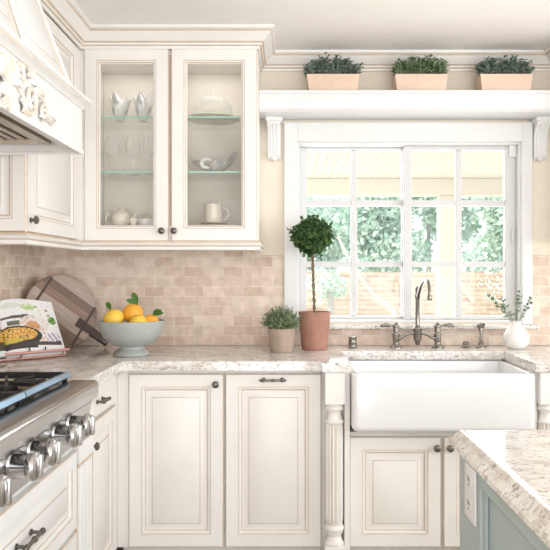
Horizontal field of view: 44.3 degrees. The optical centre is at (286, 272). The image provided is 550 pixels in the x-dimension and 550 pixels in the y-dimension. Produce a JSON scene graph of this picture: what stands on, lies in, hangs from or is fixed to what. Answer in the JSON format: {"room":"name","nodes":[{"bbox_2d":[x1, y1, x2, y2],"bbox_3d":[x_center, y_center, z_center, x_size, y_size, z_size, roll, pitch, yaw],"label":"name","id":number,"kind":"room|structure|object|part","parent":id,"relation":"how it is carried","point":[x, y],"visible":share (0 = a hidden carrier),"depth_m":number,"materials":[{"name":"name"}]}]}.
{"room":"kitchen","nodes":[
{"label":"kitchen","id":0,"kind":"room"},
{"bbox_2d":[43,0,549,49],"bbox_3d":[1.008,-1.183,0.450,4.885,0.100,6.400,0,0,0],"label":"ceiling","id":1,"kind":"structure","parent":0,"point":[298,24],"depth_m":3.00,"materials":[{"name":"paint"}]},
{"bbox_2d":[260,71,549,323],"bbox_3d":[1.008,0.102,3.575,4.585,2.470,0.150,0,0,0],"label":"wall","id":2,"kind":"structure","parent":0,"point":[271,173],"depth_m":3.50,"materials":[{"name":"beige paint"}]},
{"bbox_2d":[84,49,259,240],"bbox_3d":[-0.551,-0.602,3.311,0.827,0.905,0.374,0,0,0],"label":"upper cabinet","id":3,"kind":"object","parent":2,"relation":"attached to","point":[165,184],"visible":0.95,"depth_m":3.16,"materials":[{"name":"white paint"}]},
{"bbox_2d":[108,91,131,122],"bbox_3d":[-0.822,-0.812,3.320,0.098,0.136,0.115,0,0,-42],"label":"goblet","id":4,"kind":"object","parent":3,"relation":"on","point":[120,107],"visible":0.84,"depth_m":3.29,"materials":[{"name":"glass"}]},
{"bbox_2d":[105,206,136,224],"bbox_3d":[-0.814,-0.275,3.310,0.134,0.106,0.100,0,0,35],"label":"teapot","id":5,"kind":"object","parent":3,"relation":"in","point":[120,216],"visible":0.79,"depth_m":3.28,"materials":[{"name":"white ceramic"}]},
{"bbox_3d":[-0.875,-0.264,3.310,0.040,0.070,0.010,0,0,0],"label":"handle","id":6,"kind":"part","parent":5,"relation":"part of","materials":[{"name":"white ceramic"}]},
{"bbox_3d":[-0.752,-0.602,3.165,0.396,0.905,0.020,0,0,0],"label":"door","id":7,"kind":"part","parent":3,"relation":"part of","materials":[{"name":"white paint"}]},
{"bbox_2d":[127,218,137,224],"bbox_3d":[-0.739,-0.241,3.239,0.047,0.040,0.042,0,0,-38],"label":"cup","id":8,"kind":"object","parent":3,"relation":"in","point":[133,221],"visible":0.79,"depth_m":3.23,"materials":[{"name":"white ceramic"}]},
{"bbox_2d":[132,90,152,122],"bbox_3d":[-0.706,-0.817,3.320,0.098,0.146,0.114,0,0,-42],"label":"bowl","id":9,"kind":"object","parent":3,"relation":"on","point":[143,105],"visible":0.86,"depth_m":3.29,"materials":[{"name":"white ceramic"}]},
{"bbox_2d":[137,213,152,224],"bbox_3d":[-0.696,-0.260,3.308,0.088,0.077,0.091,0,0,0],"label":"dish","id":10,"kind":"object","parent":3,"relation":"in","point":[141,221],"visible":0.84,"depth_m":3.28,"materials":[{"name":"white ceramic"}]},
{"bbox_3d":[-0.584,-0.196,3.139,0.031,0.031,0.031,0,0,0],"label":"knob","id":11,"kind":"part","parent":3,"relation":"part of","materials":[{"name":"grey metal"}]},
{"bbox_3d":[-0.551,-0.624,3.491,0.789,0.806,0.010,0,0,0],"label":"panel","id":12,"kind":"part","parent":3,"relation":"part of","materials":[{"name":"glass"}]},
{"bbox_3d":[-0.526,-0.196,3.139,0.031,0.031,0.031,0,0,0],"label":"knob","id":13,"kind":"part","parent":3,"relation":"part of","materials":[{"name":"grey metal"}]},
{"bbox_2d":[191,151,236,175],"bbox_3d":[-0.359,-0.541,3.320,0.224,0.114,0.132,0,0,0],"label":"shell dish","id":14,"kind":"object","parent":3,"relation":"on","point":[217,165],"visible":0.87,"depth_m":3.28,"materials":[{"name":"white ceramic"}]},
{"bbox_2d":[188,113,239,125],"bbox_3d":[-0.366,-0.753,3.335,0.264,0.017,0.264,0,0,0],"label":"platter","id":15,"kind":"object","parent":3,"relation":"on","point":[203,121],"visible":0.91,"depth_m":3.30,"materials":[{"name":"white ceramic"}]},
{"bbox_3d":[-0.341,-0.602,3.165,0.402,0.905,0.020,0,0,0],"label":"door","id":16,"kind":"part","parent":3,"relation":"part of","materials":[{"name":"white paint"}]},
{"bbox_3d":[-0.360,-0.228,3.310,0.146,0.012,0.146,0,0,0],"label":"saucer","id":17,"kind":"object","parent":3,"relation":"in","visible":0},
{"bbox_2d":[200,222,226,224],"bbox_3d":[-0.360,-0.240,3.310,0.138,0.012,0.138,0,0,0],"label":"saucer","id":18,"kind":"object","parent":17,"relation":"on","point":[221,223],"visible":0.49,"depth_m":3.26,"materials":[{"name":"white ceramic"}]},
{"bbox_2d":[204,204,229,221],"bbox_3d":[-0.354,-0.288,3.315,0.113,0.096,0.097,0,0,-36],"label":"mug","id":19,"kind":"object","parent":18,"relation":"on","point":[212,212],"visible":0.9,"depth_m":3.27,"materials":[{"name":"white ceramic"}]},
{"bbox_3d":[-0.299,-0.289,3.310,0.036,0.066,0.010,0,0,0],"label":"handle","id":20,"kind":"part","parent":19,"relation":"part of","materials":[{"name":"white ceramic"}]},
{"bbox_2d":[265,116,281,161],"bbox_3d":[-0.066,-0.682,3.451,0.085,0.220,0.098,0,0,0],"label":"corbel","id":21,"kind":"object","parent":2,"relation":"attached to","point":[274,123],"visible":1,"depth_m":3.46,"materials":[{"name":"white paint"}]},
{"bbox_2d":[40,247,549,344],"bbox_3d":[0.562,0.115,3.495,3.675,0.516,0.010,0,0,0],"label":"wall tiles","id":22,"kind":"structure","parent":2,"relation":"attached to","point":[203,297],"depth_m":3.49,"materials":[{"name":"tile"}]},
{"bbox_2d":[261,255,549,257],"bbox_3d":[1.133,-0.085,3.491,2.534,0.014,0.017,0,0,0],"label":"trim","id":23,"kind":"structure","parent":2,"relation":"attached to","point":[262,256],"depth_m":3.48,"materials":[{"name":"stone"}]},
{"bbox_2d":[262,45,549,70],"bbox_3d":[1.131,-1.089,3.288,2.538,0.088,0.425,0,0,0],"label":"crown molding","id":24,"kind":"structure","parent":2,"relation":"attached to","point":[281,60],"depth_m":3.45,"materials":[{"name":"white paint"}]},
{"bbox_2d":[284,122,532,323],"bbox_3d":[0.625,-0.257,3.553,1.281,1.044,0.155,0,0,0],"label":"window","id":25,"kind":"structure","parent":2,"relation":"in","point":[515,139],"depth_m":3.53,"materials":[{"name":"white paint"}]},
{"bbox_3d":[0.354,-0.211,3.603,0.578,0.913,0.035,0,0,0],"label":"sash","id":26,"kind":"part","parent":25,"relation":"part of","materials":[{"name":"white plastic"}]},
{"bbox_3d":[0.908,-0.211,3.562,0.588,0.913,0.035,0,0,0],"label":"sash","id":27,"kind":"part","parent":25,"relation":"part of","materials":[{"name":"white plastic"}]},
{"bbox_2d":[295,324,538,328],"bbox_3d":[0.630,0.276,3.482,1.320,0.022,0.075,0,0,0],"label":"window sill","id":28,"kind":"structure","parent":2,"relation":"attached to","point":[331,326],"depth_m":3.44,"materials":[{"name":"beige stone"}]},
{"bbox_2d":[530,116,549,161],"bbox_3d":[1.303,-0.682,3.451,0.085,0.220,0.098,0,0,0],"label":"corbel","id":29,"kind":"object","parent":2,"relation":"attached to","point":[541,124],"visible":1,"depth_m":3.46,"materials":[{"name":"white paint"}]},
{"bbox_2d":[259,90,549,119],"bbox_3d":[0.624,-0.843,3.397,1.521,0.103,0.203,0,0,0],"label":"plant shelf","id":30,"kind":"object","parent":29,"relation":"on","point":[288,104],"visible":1,"depth_m":3.30,"materials":[{"name":"white paint"}]},
{"bbox_2d":[303,52,364,89],"bbox_3d":[0.234,-0.989,3.377,0.312,0.188,0.155,0,0,0],"label":"potted plant","id":31,"kind":"object","parent":30,"relation":"on","point":[322,74],"visible":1,"depth_m":3.34,"materials":[{"name":"green plant"}]},
{"bbox_3d":[0.228,-0.939,3.385,0.260,0.088,0.104,0,0,0],"label":"pot","id":32,"kind":"part","parent":31,"relation":"part of","materials":[{"name":"ceramic"}]},
{"bbox_2d":[389,54,448,89],"bbox_3d":[0.669,-0.994,3.375,0.319,0.197,0.160,0,0,0],"label":"potted plant","id":33,"kind":"object","parent":30,"relation":"on","point":[422,75],"visible":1,"depth_m":3.34,"materials":[{"name":"green plant"}]},
{"bbox_3d":[0.664,-0.939,3.385,0.260,0.088,0.104,0,0,0],"label":"pot","id":34,"kind":"part","parent":33,"relation":"part of","materials":[{"name":"ceramic"}]},
{"bbox_2d":[475,54,535,89],"bbox_3d":[1.097,-0.988,3.374,0.327,0.186,0.162,0,0,0],"label":"potted plant","id":35,"kind":"object","parent":30,"relation":"on","point":[492,76],"visible":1,"depth_m":3.34,"materials":[{"name":"green plant"}]},
{"bbox_3d":[1.086,-0.939,3.385,0.260,0.088,0.104,0,0,0],"label":"pot","id":36,"kind":"part","parent":35,"relation":"part of","materials":[{"name":"ceramic"}]},
{"bbox_3d":[1.007,1.312,0.450,4.585,0.050,6.100,0,0,0],"label":"floor","id":37,"kind":"structure","parent":0,"visible":0},
{"bbox_2d":[0,435,93,549],"bbox_3d":[-0.963,0.926,1.730,0.620,0.722,1.340,0,0,0],"label":"base cabinet","id":38,"kind":"object","parent":37,"relation":"on","point":[53,511],"visible":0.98,"depth_m":2.03,"materials":[{"name":"white paint"}]},
{"bbox_3d":[-0.671,0.699,1.770,0.038,0.019,0.146,0,0,0],"label":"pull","id":39,"kind":"part","parent":38,"relation":"part of","materials":[{"name":"grey metal"}]},
{"bbox_3d":[-0.700,1.009,1.728,0.020,0.320,0.985,0,0,0],"label":"drawer","id":40,"kind":"part","parent":38,"relation":"part of","materials":[{"name":"white paint"}]},
{"bbox_2d":[90,374,117,549],"bbox_3d":[-0.981,0.851,2.945,0.584,0.872,1.086,0,0,0],"label":"base cabinet","id":41,"kind":"object","parent":37,"relation":"on","point":[104,407],"visible":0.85,"depth_m":2.70,"materials":[{"name":"white paint"}]},
{"bbox_3d":[-0.710,0.642,2.500,0.031,0.031,0.031,0,0,0],"label":"knob","id":42,"kind":"part","parent":41,"relation":"part of","materials":[{"name":"grey metal"}]},
{"bbox_3d":[-0.735,0.488,2.643,0.020,0.128,0.435,0,0,0],"label":"drawer","id":43,"kind":"part","parent":41,"relation":"part of","materials":[{"name":"white paint"}]},
{"bbox_3d":[-0.707,0.492,2.610,0.036,0.018,0.106,0,0,0],"label":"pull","id":44,"kind":"part","parent":41,"relation":"part of","materials":[{"name":"grey metal"}]},
{"bbox_2d":[0,345,549,384],"bbox_3d":[0.463,0.394,2.913,3.474,0.042,1.151,0,0,0],"label":"countertop","id":45,"kind":"structure","parent":41,"relation":"on","point":[98,363],"depth_m":2.98,"materials":[{"name":"beige stone"}]},
{"bbox_2d":[0,346,69,361],"bbox_3d":[-1.146,0.282,2.941,0.175,0.178,0.337,0,0,45],"label":"cookbook stand","id":46,"kind":"object","parent":45,"relation":"on","point":[61,349],"visible":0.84,"depth_m":2.90,"materials":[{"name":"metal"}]},
{"bbox_2d":[0,299,65,357],"bbox_3d":[-1.187,0.237,2.874,0.235,0.247,0.544,0,0,25],"label":"cookbook","id":47,"kind":"object","parent":46,"relation":"on","point":[25,324],"visible":0.98,"depth_m":2.96,"materials":[{"name":"paper"}]},
{"bbox_2d":[0,372,98,507],"bbox_3d":[-0.936,0.451,1.728,0.672,0.224,1.215,0,0,0],"label":"rangetop","id":48,"kind":"object","parent":45,"relation":"on","point":[41,419],"visible":1,"depth_m":1.89,"materials":[{"name":"silver metal"}]},
{"bbox_3d":[-0.644,0.475,1.470,0.071,0.071,0.071,0,0,0],"label":"knob","id":49,"kind":"part","parent":48,"relation":"part of","materials":[{"name":"silver metal"}]},
{"bbox_3d":[-0.885,0.368,2.128,0.090,0.025,0.090,0,0,0],"label":"burner","id":50,"kind":"part","parent":48,"relation":"part of","materials":[{"name":"black metal"}]},
{"bbox_3d":[-0.750,0.348,1.728,0.015,0.016,0.393,0,0,0],"label":"grate rail","id":51,"kind":"part","parent":48,"relation":"part of","materials":[{"name":"blue metal"}]},
{"bbox_3d":[-0.644,0.475,1.660,0.071,0.071,0.071,0,0,0],"label":"knob","id":52,"kind":"part","parent":48,"relation":"part of","materials":[{"name":"silver metal"}]},
{"bbox_3d":[-0.644,0.475,1.790,0.071,0.071,0.071,0,0,0],"label":"knob","id":53,"kind":"part","parent":48,"relation":"part of","materials":[{"name":"silver metal"}]},
{"bbox_3d":[-0.750,0.348,2.128,0.015,0.016,0.393,0,0,0],"label":"grate rail","id":54,"kind":"part","parent":48,"relation":"part of","materials":[{"name":"blue metal"}]},
{"bbox_3d":[-0.644,0.475,1.975,0.071,0.071,0.071,0,0,0],"label":"knob","id":55,"kind":"part","parent":48,"relation":"part of","materials":[{"name":"silver metal"}]},
{"bbox_3d":[-0.644,0.475,2.105,0.071,0.071,0.071,0,0,0],"label":"knob","id":56,"kind":"part","parent":48,"relation":"part of","materials":[{"name":"silver metal"}]},
{"bbox_2d":[25,275,107,347],"bbox_3d":[-1.087,0.190,3.333,0.419,0.362,0.086,0,0,-40],"label":"cutting board","id":57,"kind":"object","parent":45,"relation":"on","point":[73,303],"visible":0.69,"depth_m":3.34,"materials":[{"name":"brown wood"}]},
{"bbox_3d":[-0.983,0.295,3.395,0.182,0.150,0.032,0,0,-33],"label":"handle","id":58,"kind":"part","parent":57,"relation":"part of","materials":[{"name":"brown wood"}]},
{"bbox_2d":[97,319,164,356],"bbox_3d":[-0.705,0.293,3.060,0.302,0.159,0.302,0,0,0],"label":"fruit bowl","id":59,"kind":"object","parent":45,"relation":"on","point":[130,338],"visible":0.94,"depth_m":2.96,"materials":[{"name":"white ceramic"}]},
{"bbox_2d":[103,302,123,322],"bbox_3d":[-0.774,0.189,3.020,0.091,0.122,0.092,0,0,0],"label":"lemon","id":60,"kind":"object","parent":59,"relation":"in","point":[113,315],"visible":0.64,"depth_m":2.99,"materials":[{"name":"yellow food"}]},
{"bbox_2d":[122,292,143,322],"bbox_3d":[-0.698,0.158,3.060,0.093,0.142,0.093,0,0,0],"label":"orange","id":61,"kind":"object","parent":59,"relation":"in","point":[132,309],"visible":0.73,"depth_m":3.03,"materials":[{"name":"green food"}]},
{"bbox_2d":[129,315,146,322],"bbox_3d":[-0.660,0.224,3.000,0.080,0.078,0.079,0,0,0],"label":"lemon","id":62,"kind":"object","parent":59,"relation":"in","point":[137,318],"visible":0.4,"depth_m":2.98,"materials":[{"name":"yellow food"}]},
{"bbox_2d":[145,309,162,321],"bbox_3d":[-0.601,0.209,3.045,0.096,0.094,0.072,0,0,0],"label":"orange","id":63,"kind":"object","parent":59,"relation":"in","point":[153,317],"visible":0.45,"depth_m":3.03,"materials":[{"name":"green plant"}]},
{"bbox_2d":[260,305,301,352],"bbox_3d":[-0.029,0.261,3.200,0.204,0.223,0.206,0,0,0],"label":"potted herb","id":64,"kind":"object","parent":45,"relation":"on","point":[281,327],"visible":1,"depth_m":3.15,"materials":[{"name":"ceramic"}]},
{"bbox_2d":[268,328,294,352],"bbox_3d":[-0.026,0.317,3.200,0.134,0.112,0.134,0,0,0],"label":"pot","id":65,"kind":"object","parent":64,"relation":"on","point":[281,340],"depth_m":3.15,"materials":[{"name":"ceramic"}]},
{"bbox_2d":[287,214,336,350],"bbox_3d":[0.119,0.042,3.302,0.244,0.660,0.231,0,0,0],"label":"topiary","id":66,"kind":"object","parent":45,"relation":"on","point":[314,330],"visible":1,"depth_m":3.24,"materials":[{"name":"plant"}]},
{"bbox_3d":[0.129,0.016,3.300,0.027,0.372,0.016,0,0,0],"label":"stem","id":67,"kind":"part","parent":66,"relation":"part of","materials":[{"name":"brown wood"}]},
{"bbox_2d":[298,311,330,350],"bbox_3d":[0.134,0.281,3.300,0.158,0.184,0.158,0,0,0],"label":"pot","id":68,"kind":"object","parent":66,"relation":"on","point":[314,330],"depth_m":3.24,"materials":[{"name":"ceramic"}]},
{"bbox_2d":[348,336,356,347],"bbox_3d":[0.327,0.342,3.354,0.050,0.062,0.071,0,0,0],"label":"soap dispenser","id":69,"kind":"object","parent":45,"relation":"on","point":[352,342],"visible":1,"depth_m":3.35,"materials":[{"name":"silver metal"}]},
{"bbox_2d":[380,278,454,347],"bbox_3d":[0.684,0.198,3.295,0.314,0.351,0.348,0,0,-33],"label":"bridge faucet","id":70,"kind":"object","parent":45,"relation":"on","point":[417,332],"visible":1,"depth_m":3.35,"materials":[{"name":"silver metal"}]},
{"bbox_3d":[0.503,0.259,3.358,0.085,0.023,0.021,0,0,-11],"label":"lever","id":71,"kind":"part","parent":70,"relation":"part of","materials":[{"name":"silver metal"}]},
{"bbox_3d":[0.596,0.314,3.365,0.110,0.049,0.021,0,0,0],"label":"bridge arm","id":72,"kind":"part","parent":70,"relation":"part of","materials":[{"name":"silver metal"}]},
{"bbox_3d":[0.651,0.077,3.218,0.024,0.109,0.299,0,0,0],"label":"spout","id":73,"kind":"part","parent":70,"relation":"part of","materials":[{"name":"silver metal"}]},
{"bbox_3d":[0.701,0.314,3.365,0.103,0.049,0.021,0,0,0],"label":"bridge arm","id":74,"kind":"part","parent":70,"relation":"part of","materials":[{"name":"silver metal"}]},
{"bbox_3d":[0.791,0.259,3.358,0.085,0.023,0.021,0,0,11],"label":"lever","id":75,"kind":"part","parent":70,"relation":"part of","materials":[{"name":"silver metal"}]},
{"bbox_2d":[349,360,534,431],"bbox_3d":[0.653,0.541,3.030,0.764,0.245,0.460,0,0,0],"label":"farmhouse sink","id":76,"kind":"object","parent":45,"relation":"in","point":[386,395],"visible":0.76,"depth_m":2.80,"materials":[{"name":"white ceramic"}]},
{"bbox_2d":[461,341,470,347],"bbox_3d":[0.892,0.355,3.365,0.048,0.035,0.048,0,0,0],"label":"air gap","id":77,"kind":"object","parent":45,"relation":"on","point":[465,343],"visible":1,"depth_m":3.35,"materials":[{"name":"silver metal"}]},
{"bbox_2d":[476,321,485,347],"bbox_3d":[0.967,0.306,3.365,0.052,0.134,0.052,0,0,0],"label":"hand spray","id":78,"kind":"object","parent":45,"relation":"on","point":[480,325],"visible":1,"depth_m":3.36,"materials":[{"name":"silver metal"}]},
{"bbox_3d":[0.967,0.307,3.365,0.018,0.064,0.018,0,0,0],"label":"handle","id":79,"kind":"part","parent":78,"relation":"part of","materials":[{"name":"silver metal"}]},
{"bbox_2d":[487,290,532,348],"bbox_3d":[1.090,0.229,3.330,0.222,0.288,0.127,0,0,0],"label":"vase","id":80,"kind":"object","parent":45,"relation":"on","point":[515,336],"visible":1,"depth_m":3.30,"materials":[{"name":"white glazed ceramic"},{"name":"green leaves"}]},
{"bbox_2d":[118,371,225,549],"bbox_3d":[-0.500,0.851,3.179,0.461,0.872,0.619,0,0,0],"label":"base cabinet","id":81,"kind":"object","parent":37,"relation":"on","point":[171,424],"visible":0.94,"depth_m":2.90,"materials":[{"name":"white paint"}]},
{"bbox_3d":[-0.305,0.477,2.885,0.031,0.031,0.031,0,0,0],"label":"knob","id":82,"kind":"part","parent":81,"relation":"part of","materials":[{"name":"grey metal"}]},
{"bbox_2d":[225,371,320,549],"bbox_3d":[-0.060,0.851,3.176,0.417,0.872,0.624,0,0,0],"label":"base cabinet","id":83,"kind":"object","parent":37,"relation":"on","point":[273,418],"visible":0.98,"depth_m":2.90,"materials":[{"name":"white paint"}]},
{"bbox_3d":[-0.060,0.458,2.882,0.118,0.018,0.036,0,0,0],"label":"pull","id":84,"kind":"part","parent":83,"relation":"part of","materials":[{"name":"grey metal"}]},
{"bbox_2d":[324,372,344,549],"bbox_3d":[0.202,0.851,2.872,0.085,0.872,0.085,0,0,0],"label":"turned post","id":85,"kind":"object","parent":37,"relation":"on","point":[334,382],"visible":0.99,"depth_m":2.84,"materials":[{"name":"white paint"}]},
{"bbox_2d":[320,360,539,549],"bbox_3d":[0.653,0.851,3.178,1.010,0.872,0.620,0,0,0],"label":"base cabinet","id":86,"kind":"object","parent":37,"relation":"on","point":[401,490],"visible":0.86,"depth_m":2.90,"materials":[{"name":"white paint"}]},
{"bbox_3d":[0.465,0.942,2.910,0.394,0.474,0.020,0,0,0],"label":"door","id":87,"kind":"part","parent":86,"relation":"part of","materials":[{"name":"white paint"}]},
{"bbox_3d":[0.642,0.750,2.885,0.031,0.031,0.031,0,0,0],"label":"knob","id":88,"kind":"part","parent":86,"relation":"part of","materials":[{"name":"grey metal"}]},
{"bbox_3d":[0.698,0.750,2.885,0.031,0.031,0.031,0,0,0],"label":"knob","id":89,"kind":"part","parent":86,"relation":"part of","materials":[{"name":"grey metal"}]},
{"bbox_3d":[0.869,0.942,2.910,0.394,0.474,0.020,0,0,0],"label":"door","id":90,"kind":"part","parent":86,"relation":"part of","materials":[{"name":"white paint"}]},
{"bbox_2d":[448,430,549,549],"bbox_3d":[1.170,0.830,0.827,1.560,0.914,1.614,0,0,0],"label":"kitchen island","id":91,"kind":"object","parent":37,"relation":"on","point":[512,467],"visible":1,"depth_m":1.35,"materials":[{"name":"beige stone"}]},
{"bbox_2d":[465,460,476,526],"bbox_3d":[0.401,0.481,1.478,0.008,0.120,0.084,0,0,0],"label":"outlet","id":92,"kind":"object","parent":91,"relation":"attached to","point":[470,473],"visible":0.98,"depth_m":1.46,"materials":[{"name":"plastic"}]},
{"bbox_2d":[467,473,470,488],"bbox_3d":[0.399,0.455,1.478,0.002,0.033,0.033,0,0,0],"label":"receptacle","id":93,"kind":"object","parent":92,"relation":"attached to","point":[468,474],"depth_m":1.48,"materials":[{"name":"plastic"}]},
{"bbox_2d":[467,497,470,511],"bbox_3d":[0.399,0.507,1.478,0.002,0.033,0.033,0,0,0],"label":"receptacle","id":94,"kind":"object","parent":92,"relation":"attached to","point":[468,498],"depth_m":1.48,"materials":[{"name":"plastic"}]},
{"bbox_3d":[0.414,0.801,0.833,0.018,0.771,1.505,0,0,0],"label":"frame","id":95,"kind":"part","parent":91,"relation":"part of","materials":[{"name":"blue paint"}]},
{"bbox_3d":[0.417,0.769,0.786,0.008,0.635,1.253,0,0,0],"label":"panel","id":96,"kind":"part","parent":91,"relation":"part of","materials":[{"name":"blue paint"}]},
{"bbox_2d":[537,372,549,429],"bbox_3d":[1.105,0.851,2.872,0.085,0.872,0.085,0,0,0],"label":"turned post","id":97,"kind":"object","parent":37,"relation":"on","point":[543,378],"visible":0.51,"depth_m":2.84,"materials":[{"name":"white paint"}]},
{"bbox_3d":[-1.360,0.102,0.525,0.150,2.470,6.250,0,0,0],"label":"wall","id":98,"kind":"structure","parent":0,"visible":0},
{"bbox_2d":[0,245,39,300],"bbox_3d":[-1.280,-0.030,2.250,0.010,0.806,2.500,0,0,0],"label":"wall tiles","id":99,"kind":"structure","parent":98,"relation":"attached to","point":[19,264],"depth_m":3.21,"materials":[{"name":"tile"}]},
{"bbox_2d":[0,12,83,240],"bbox_3d":[-1.110,-0.599,2.996,0.348,0.899,1.004,0,0,0],"label":"upper cabinet","id":100,"kind":"object","parent":98,"relation":"attached to","point":[40,194],"visible":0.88,"depth_m":2.77,"materials":[{"name":"white paint"}]},
{"bbox_3d":[-1.125,-0.598,2.503,0.315,0.890,0.018,0,0,0],"label":"panel","id":101,"kind":"part","parent":100,"relation":"part of","materials":[{"name":"white paint"}]},
{"bbox_3d":[-0.952,-0.200,2.545,0.031,0.031,0.031,0,0,0],"label":"knob","id":102,"kind":"part","parent":100,"relation":"part of","materials":[{"name":"grey metal"}]},
{"bbox_3d":[-0.977,-0.598,2.817,0.020,0.890,0.605,0,0,0],"label":"door","id":103,"kind":"part","parent":100,"relation":"part of","materials":[{"name":"white paint"}]},
{"bbox_2d":[0,232,263,252],"bbox_3d":[-0.726,-0.128,3.016,1.555,0.046,0.575,0,0,-39],"label":"trim","id":104,"kind":"structure","parent":100,"relation":"attached to","point":[6,238],"depth_m":3.14,"materials":[{"name":"white paint"}]},
{"bbox_2d":[39,0,275,70],"bbox_3d":[-0.687,-1.089,2.975,1.639,0.088,0.631,0,0,-39],"label":"crown molding","id":105,"kind":"structure","parent":100,"relation":"attached to","point":[66,14],"depth_m":3.11,"materials":[{"name":"white paint"}]},
{"bbox_2d":[0,0,92,154],"bbox_3d":[-0.993,-0.775,1.725,0.585,0.713,1.410,0,0,0],"label":"range hood","id":106,"kind":"object","parent":98,"relation":"attached to","point":[41,109],"visible":1,"depth_m":2.05,"materials":[{"name":"white paint"}]},
{"bbox_3d":[-0.819,-0.865,1.726,0.140,0.468,0.384,0,0,0],"label":"chimney panel","id":107,"kind":"part","parent":106,"relation":"part of","materials":[{"name":"white paint"}]},
{"bbox_3d":[-0.819,-0.865,2.102,0.140,0.468,0.463,0,0,0],"label":"chimney panel","id":108,"kind":"part","parent":106,"relation":"part of","materials":[{"name":"white paint"}]},
{"bbox_3d":[-0.993,-0.600,1.725,0.585,0.038,1.410,0,0,0],"label":"mantel molding","id":109,"kind":"part","parent":106,"relation":"part of","materials":[{"name":"white paint"}]},
{"label":"outside","id":110,"kind":"structure","parent":0,"visible":0},
{"bbox_3d":[2.500,1.432,21.830,23.000,0.050,36.340,0,0,0],"label":"patio","id":111,"kind":"object","parent":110,"visible":0},
{"bbox_2d":[306,267,347,315],"bbox_3d":[1.018,0.569,18.623,1.247,1.697,1.170,0,0,24],"label":"shrub","id":112,"kind":"object","parent":111,"relation":"on","point":[330,295],"visible":0.92,"depth_m":18.52,"materials":[{"name":"green plant"}]},
{"bbox_2d":[306,197,350,271],"bbox_3d":[0.825,-1.297,26.162,3.703,5.415,2.812,0,0,0],"label":"shrub","id":113,"kind":"object","parent":111,"relation":"on","point":[334,249],"visible":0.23,"depth_m":25.46,"materials":[{"name":"green plant"}]},
{"bbox_2d":[337,235,398,315],"bbox_3d":[2.133,0.208,17.605,1.712,2.414,0.219,0,0,8],"label":"leaning trunk","id":114,"kind":"object","parent":111,"relation":"on","point":[383,302],"visible":0.74,"depth_m":17.54,"materials":[{"name":"grey plant"}]},
{"bbox_2d":[330,197,421,271],"bbox_3d":[2.945,-0.971,22.372,3.036,4.764,2.489,0,0,0],"label":"shrub","id":115,"kind":"object","parent":111,"relation":"on","point":[379,237],"visible":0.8,"depth_m":21.72,"materials":[{"name":"green plant"}]},
{"bbox_2d":[306,272,502,315],"bbox_3d":[3.000,0.687,20.150,22.000,1.440,0.300,0,0,0],"label":"wall","id":116,"kind":"structure","parent":111,"relation":"on","point":[387,285],"depth_m":20.00,"materials":[{"name":"brick"}]},
{"bbox_2d":[391,197,482,271],"bbox_3d":[5.408,-1.459,25.383,4.021,5.738,3.139,0,0,0],"label":"shrub","id":117,"kind":"object","parent":111,"relation":"on","point":[429,223],"visible":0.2,"depth_m":24.91,"materials":[{"name":"green plant"}]},
{"bbox_2d":[437,195,454,315],"bbox_3d":[1.908,0.241,8.100,0.250,2.331,0.240,0,0,0],"label":"porch post","id":118,"kind":"object","parent":111,"relation":"on","point":[445,215],"visible":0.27,"depth_m":8.01,"materials":[{"name":"beige paint"}]},
{"bbox_2d":[306,178,502,196],"bbox_3d":[2.700,-1.025,8.100,7.400,0.202,0.200,0,0,0],"label":"beam","id":119,"kind":"structure","parent":118,"relation":"on","point":[315,187],"depth_m":8.00,"materials":[{"name":"beige paint"}]},
{"bbox_2d":[306,151,502,177],"bbox_3d":[2.748,-1.166,5.980,7.497,0.080,4.640,0,0,0],"label":"ceiling","id":120,"kind":"structure","parent":119,"relation":"on","point":[319,164],"depth_m":7.02,"materials":[{"name":"beige paint"}]},
{"bbox_2d":[462,197,502,271],"bbox_3d":[7.357,-1.026,22.307,3.204,4.875,2.634,0,0,0],"label":"shrub","id":121,"kind":"object","parent":111,"relation":"on","point":[493,216],"visible":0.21,"depth_m":22.21,"materials":[{"name":"green plant"}]},
{"bbox_2d":[479,270,502,302],"bbox_3d":[6.229,0.508,18.581,1.787,1.817,1.408,0,0,0],"label":"shrub","id":122,"kind":"object","parent":111,"relation":"on","point":[488,272],"visible":0.09,"depth_m":18.83,"materials":[{"name":"green plant"}]}
]}

